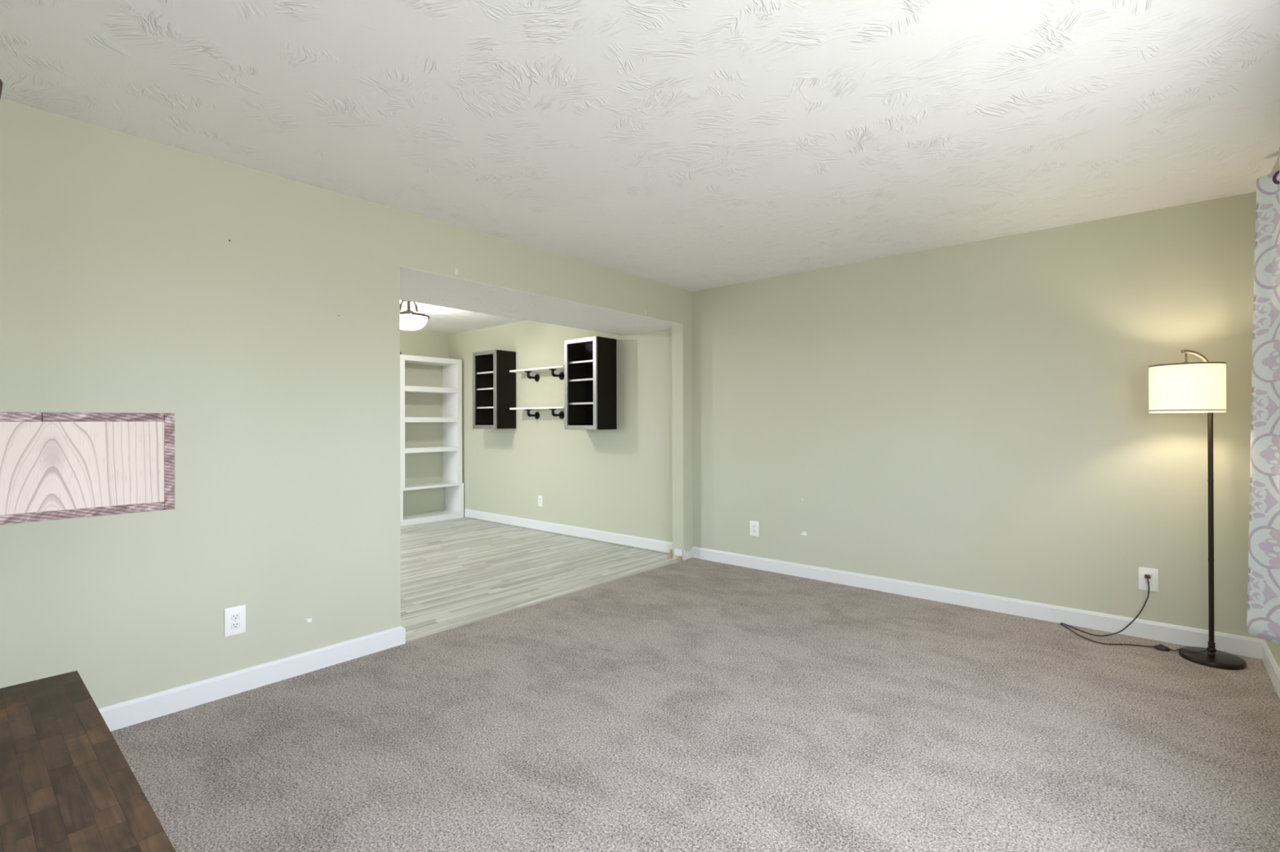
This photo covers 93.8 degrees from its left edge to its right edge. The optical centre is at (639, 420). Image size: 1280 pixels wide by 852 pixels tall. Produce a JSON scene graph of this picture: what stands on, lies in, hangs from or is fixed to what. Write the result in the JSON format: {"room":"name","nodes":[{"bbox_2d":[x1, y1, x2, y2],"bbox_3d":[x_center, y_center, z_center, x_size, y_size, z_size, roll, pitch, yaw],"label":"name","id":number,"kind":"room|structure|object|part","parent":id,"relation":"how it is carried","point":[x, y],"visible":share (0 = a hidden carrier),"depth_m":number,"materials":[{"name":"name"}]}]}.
{"room":"living room","nodes":[
{"label":"living room","id":0,"kind":"room"},
{"bbox_2d":[0,98,693,708],"bbox_3d":[-1.439,0.106,3.355,0.125,2.580,5.750,0,0,41],"label":"wall","id":1,"kind":"structure","parent":0,"point":[259,310],"depth_m":2.70,"materials":[{"name":"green paint"}]},
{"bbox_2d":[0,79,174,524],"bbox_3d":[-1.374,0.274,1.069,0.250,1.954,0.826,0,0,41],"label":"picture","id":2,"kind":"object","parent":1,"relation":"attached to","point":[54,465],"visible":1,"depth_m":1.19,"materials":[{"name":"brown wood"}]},
{"bbox_3d":[-1.358,0.274,1.227,0.070,1.954,0.070,0,0,41],"label":"post","id":3,"kind":"part","parent":2,"relation":"part of","materials":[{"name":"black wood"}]},
{"bbox_3d":[-1.349,0.089,1.048,0.178,0.172,0.790,0,0,41],"label":"panel","id":4,"kind":"part","parent":2,"relation":"part of","materials":[{"name":"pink wood"}]},
{"bbox_2d":[224,604,245,636],"bbox_3d":[-1.862,0.921,2.755,0.009,0.128,0.084,0,0,41],"label":"wall outlet","id":5,"kind":"object","parent":1,"relation":"attached to","point":[234,617],"visible":1,"depth_m":2.75,"materials":[{"name":"white plastic"}]},
{"bbox_2d":[231,621,239,629],"bbox_3d":[-1.860,0.941,2.753,0.004,0.028,0.033,0,0,41],"label":"receptacle","id":6,"kind":"object","parent":5,"relation":"attached to","point":[234,624],"depth_m":2.75,"materials":[{"name":"grey plastic"}]},
{"bbox_2d":[231,613,239,620],"bbox_3d":[-1.860,0.902,2.753,0.004,0.028,0.033,0,0,41],"label":"receptacle","id":7,"kind":"object","parent":5,"relation":"attached to","point":[234,616],"depth_m":2.75,"materials":[{"name":"grey plastic"}]},
{"bbox_2d":[97,626,405,731],"bbox_3d":[-2.291,1.205,2.251,0.013,0.102,2.964,0,0,41],"label":"baseboard","id":8,"kind":"structure","parent":1,"relation":"attached to","point":[143,708],"depth_m":2.77,"materials":[{"name":"white paint"}]},
{"bbox_2d":[674,548,682,556],"bbox_3d":[0.345,1.194,5.416,0.086,0.060,0.012,0,0,41],"label":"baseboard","id":9,"kind":"structure","parent":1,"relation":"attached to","point":[677,552],"depth_m":5.40,"materials":[{"name":"white paint"}]},
{"bbox_2d":[683,546,692,559],"bbox_3d":[0.439,1.207,5.437,0.004,0.098,0.140,0,0,41],"label":"trim","id":10,"kind":"structure","parent":1,"relation":"attached to","point":[686,555],"depth_m":5.43,"materials":[{"name":"white paint"}]},
{"bbox_2d":[400,328,448,515],"bbox_3d":[-3.979,0.122,6.610,0.120,2.580,4.120,0,0,41],"label":"wall","id":11,"kind":"structure","parent":0,"point":[425,467],"depth_m":7.84,"materials":[{"name":"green paint"}]},
{"bbox_2d":[400,299,620,335],"bbox_3d":[-1.096,-1.021,4.999,0.007,0.319,2.808,0,0,41],"label":"wall","id":12,"kind":"structure","parent":0,"point":[400,300],"depth_m":4.95,"materials":[{"name":"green paint"}]},
{"bbox_2d":[400,266,682,335],"bbox_3d":[-0.765,-1.023,4.715,0.864,0.319,2.808,0,0,41],"label":"beam","id":13,"kind":"structure","parent":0,"point":[415,286],"depth_m":4.47,"materials":[{"name":"beige paint"}]},
{"bbox_2d":[0,0,1279,334],"bbox_3d":[-1.548,-1.243,3.449,7.938,0.120,5.990,0,0,41],"label":"ceiling","id":14,"kind":"structure","parent":0,"point":[691,145],"depth_m":2.28,"materials":[{"name":"white paint"}]},
{"bbox_2d":[400,300,430,320],"bbox_3d":[-2.217,-1.021,5.737,0.386,0.309,0.386,0,0,41],"label":"ceiling light","id":15,"kind":"object","parent":14,"relation":"attached to","point":[408,311],"visible":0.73,"depth_m":5.75,"materials":[{"name":"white metal"}]},
{"bbox_2d":[110,517,1279,851],"bbox_3d":[-1.586,1.327,3.482,7.818,0.140,5.750,0,0,41],"label":"floor","id":16,"kind":"structure","parent":0,"point":[692,704],"depth_m":2.41,"materials":[{"name":"grey carpet"}]},
{"bbox_2d":[0,671,176,851],"bbox_3d":[-1.163,0.874,0.478,0.884,0.750,1.143,0,0,41],"label":"table","id":17,"kind":"object","parent":16,"relation":"on","point":[67,784],"visible":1,"depth_m":0.83,"materials":[{"name":"brown wood"}]},
{"bbox_2d":[400,354,463,526],"bbox_3d":[-2.749,0.239,7.661,0.372,2.074,0.890,0,0,41],"label":"bookcase","id":18,"kind":"object","parent":16,"relation":"on","point":[451,389],"visible":0.68,"depth_m":7.81,"materials":[{"name":"white paint"}]},
{"bbox_3d":[-3.013,0.012,7.360,0.366,1.618,0.070,0,0,41],"label":"panel","id":19,"kind":"part","parent":18,"relation":"part of","materials":[{"name":"white paint"}]},
{"bbox_3d":[-2.758,-0.765,7.662,0.366,0.065,0.721,0,0,41],"label":"rail","id":20,"kind":"part","parent":18,"relation":"part of","materials":[{"name":"white paint"}]},
{"bbox_3d":[-2.754,0.371,7.659,0.366,0.059,0.721,0,0,41],"label":"shelf","id":21,"kind":"part","parent":18,"relation":"part of","materials":[{"name":"white paint"}]},
{"bbox_3d":[-2.756,-0.008,7.660,0.366,0.063,0.721,0,0,41],"label":"shelf","id":22,"kind":"part","parent":18,"relation":"part of","materials":[{"name":"white paint"}]},
{"bbox_3d":[-2.757,-0.389,7.661,0.366,0.065,0.721,0,0,41],"label":"shelf","id":23,"kind":"part","parent":18,"relation":"part of","materials":[{"name":"white paint"}]},
{"bbox_3d":[-2.747,1.242,7.658,0.372,0.069,0.787,0,0,41],"label":"rail","id":24,"kind":"part","parent":18,"relation":"part of","materials":[{"name":"white paint"}]},
{"bbox_3d":[-2.498,0.011,7.960,0.366,1.618,0.070,0,0,41],"label":"panel","id":25,"kind":"part","parent":18,"relation":"part of","materials":[{"name":"white paint"}]},
{"bbox_2d":[669,549,671,559],"bbox_3d":[0.279,1.218,5.466,0.024,0.088,0.012,0,0,41],"label":"wood splinter","id":26,"kind":"object","parent":16,"relation":"on","point":[670,552],"visible":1,"depth_m":5.46,"materials":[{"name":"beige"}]},
{"bbox_2d":[1059,349,1246,670],"bbox_3d":[2.726,0.441,3.244,0.789,1.606,0.474,0,0,41],"label":"floor lamp","id":27,"kind":"object","parent":16,"relation":"on","point":[1187,387],"visible":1,"depth_m":3.03,"materials":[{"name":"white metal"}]},
{"bbox_3d":[2.735,1.067,3.356,0.652,0.351,0.265,0,0,41],"label":"cord","id":28,"kind":"part","parent":27,"relation":"part of","materials":[{"name":"black plastic"}]},
{"bbox_2d":[1154,644,1169,651],"bbox_3d":[2.833,1.230,3.250,0.066,0.027,0.048,0,0,41],"label":"switch","id":29,"kind":"object","parent":27,"relation":"attached to","point":[1161,647],"depth_m":3.24,"materials":[{"name":"black plastic"}]},
{"bbox_3d":[2.797,-0.163,3.066,0.292,0.244,0.292,0,0,41],"label":"lamp shade","id":30,"kind":"part","parent":27,"relation":"part of","materials":[{"name":"white fabric"}]},
{"bbox_3d":[2.797,-0.282,3.066,0.295,0.007,0.295,0,0,41],"label":"trim","id":31,"kind":"part","parent":27,"relation":"part of","materials":[{"name":"brown"}]},
{"bbox_3d":[2.797,-0.051,3.065,0.295,0.005,0.295,0,0,41],"label":"trim","id":32,"kind":"part","parent":27,"relation":"part of","materials":[{"name":"brown"}]},
{"bbox_3d":[2.872,-0.204,3.085,0.207,0.316,0.021,0,0,-16],"label":"arm","id":33,"kind":"part","parent":27,"relation":"part of","materials":[{"name":"brown metal"}]},
{"bbox_2d":[448,191,1262,639],"bbox_3d":[0.368,0.107,5.672,7.938,2.580,0.120,0,0,41],"label":"wall","id":34,"kind":"structure","parent":0,"point":[974,416],"depth_m":4.07,"materials":[{"name":"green paint"}]},
{"bbox_2d":[472,349,515,428],"bbox_3d":[-1.758,-0.362,7.223,0.463,0.921,0.297,0,0,41],"label":"upper cabinet","id":35,"kind":"object","parent":34,"relation":"attached to","point":[494,387],"visible":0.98,"depth_m":7.16,"materials":[{"name":"black wood"}]},
{"bbox_3d":[-1.849,-0.362,7.117,0.463,0.921,0.019,0,0,41],"label":"door frame","id":36,"kind":"part","parent":35,"relation":"part of","materials":[{"name":"wood"}]},
{"bbox_2d":[479,373,493,375],"bbox_3d":[-1.746,-0.571,7.238,0.425,0.020,0.232,0,0,41],"label":"shelf","id":37,"kind":"object","parent":35,"relation":"attached to","point":[480,374],"depth_m":7.26,"materials":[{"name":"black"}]},
{"bbox_2d":[509,365,564,382],"bbox_3d":[-1.096,-0.516,6.718,0.930,0.134,0.200,0,0,41],"label":"shelf","id":38,"kind":"object","parent":34,"relation":"attached to","point":[561,375],"visible":0.99,"depth_m":6.67,"materials":[{"name":"white paint"}]},
{"bbox_2d":[509,406,564,419],"bbox_3d":[-1.094,-0.081,6.717,0.930,0.134,0.200,0,0,41],"label":"shelf","id":39,"kind":"object","parent":34,"relation":"attached to","point":[561,415],"visible":1,"depth_m":6.66,"materials":[{"name":"white paint"}]},
{"bbox_2d":[537,495,542,506],"bbox_3d":[-1.147,0.926,6.888,0.077,0.124,0.009,0,0,41],"label":"wall outlet","id":40,"kind":"object","parent":34,"relation":"attached to","point":[540,497],"visible":1,"depth_m":6.88,"materials":[{"name":"white plastic"}]},
{"bbox_2d":[464,508,672,553],"bbox_3d":[-0.969,1.206,6.732,3.510,0.102,0.013,0,0,41],"label":"baseboard","id":41,"kind":"structure","parent":34,"relation":"attached to","point":[620,539],"depth_m":6.48,"materials":[{"name":"white paint"}]},
{"bbox_2d":[564,336,616,430],"bbox_3d":[-0.510,-0.368,6.151,0.461,0.921,0.297,0,0,41],"label":"upper cabinet","id":42,"kind":"object","parent":34,"relation":"attached to","point":[589,362],"visible":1,"depth_m":6.10,"materials":[{"name":"black wood"}]},
{"bbox_3d":[-0.601,-0.368,6.046,0.461,0.921,0.019,0,0,41],"label":"door frame","id":43,"kind":"part","parent":42,"relation":"part of","materials":[{"name":"white wood"}]},
{"bbox_2d":[572,380,593,382],"bbox_3d":[-0.498,-0.413,6.166,0.423,0.020,0.232,0,0,41],"label":"shelf","id":44,"kind":"object","parent":42,"relation":"attached to","point":[573,381],"depth_m":6.19,"materials":[{"name":"white wood"}]},
{"bbox_2d":[573,361,592,365],"bbox_3d":[-0.498,-0.597,6.167,0.423,0.020,0.232,0,0,41],"label":"shelf","id":45,"kind":"object","parent":42,"relation":"attached to","point":[575,363],"depth_m":6.17,"materials":[{"name":"white wood"}]},
{"bbox_3d":[-0.418,-0.368,6.259,0.425,0.885,0.011,0,0,41],"label":"panel","id":46,"kind":"part","parent":42,"relation":"part of","materials":[{"name":"black wood"}]},
{"bbox_2d":[750,520,759,536],"bbox_3d":[0.969,0.915,5.072,0.086,0.127,0.009,0,0,41],"label":"wall outlet","id":47,"kind":"object","parent":34,"relation":"attached to","point":[754,526],"visible":1,"depth_m":5.07,"materials":[{"name":"white plastic"}]},
{"bbox_2d":[692,546,1264,658],"bbox_3d":[1.866,1.198,4.298,3.642,0.102,0.013,0,0,41],"label":"baseboard","id":48,"kind":"structure","parent":34,"relation":"attached to","point":[1243,646],"depth_m":3.85,"materials":[{"name":"white paint"}]},
{"bbox_2d":[1138,567,1158,591],"bbox_3d":[2.899,0.906,3.414,0.086,0.129,0.009,0,0,41],"label":"wall outlet","id":49,"kind":"object","parent":34,"relation":"attached to","point":[1153,580],"visible":1,"depth_m":3.41,"materials":[{"name":"white plastic"}]},
{"bbox_2d":[1144,580,1151,586],"bbox_3d":[2.897,0.925,3.412,0.033,0.028,0.004,0,0,41],"label":"receptacle","id":50,"kind":"object","parent":49,"relation":"attached to","point":[1145,581],"depth_m":3.41,"materials":[{"name":"grey plastic"}]},
{"bbox_2d":[1264,155,1279,669],"bbox_3d":[1.383,0.092,0.853,0.120,2.580,5.870,0,0,41],"label":"wall","id":51,"kind":"structure","parent":0,"point":[1274,648],"depth_m":2.82,"materials":[{"name":"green paint"}]},
{"bbox_2d":[1246,146,1279,644],"bbox_3d":[2.622,-0.056,2.432,0.101,2.107,0.937,0,0,37],"label":"curtain","id":52,"kind":"object","parent":51,"relation":"hanging from","point":[1263,620],"visible":1,"depth_m":2.72,"materials":[{"name":"white fabric"}]},
{"bbox_2d":[1261,640,1279,699],"bbox_3d":[1.370,1.192,0.935,0.013,0.102,5.737,0,0,41],"label":"baseboard","id":53,"kind":"structure","parent":51,"relation":"attached to","point":[1271,666],"depth_m":2.87,"materials":[{"name":"white paint"}]}
]}

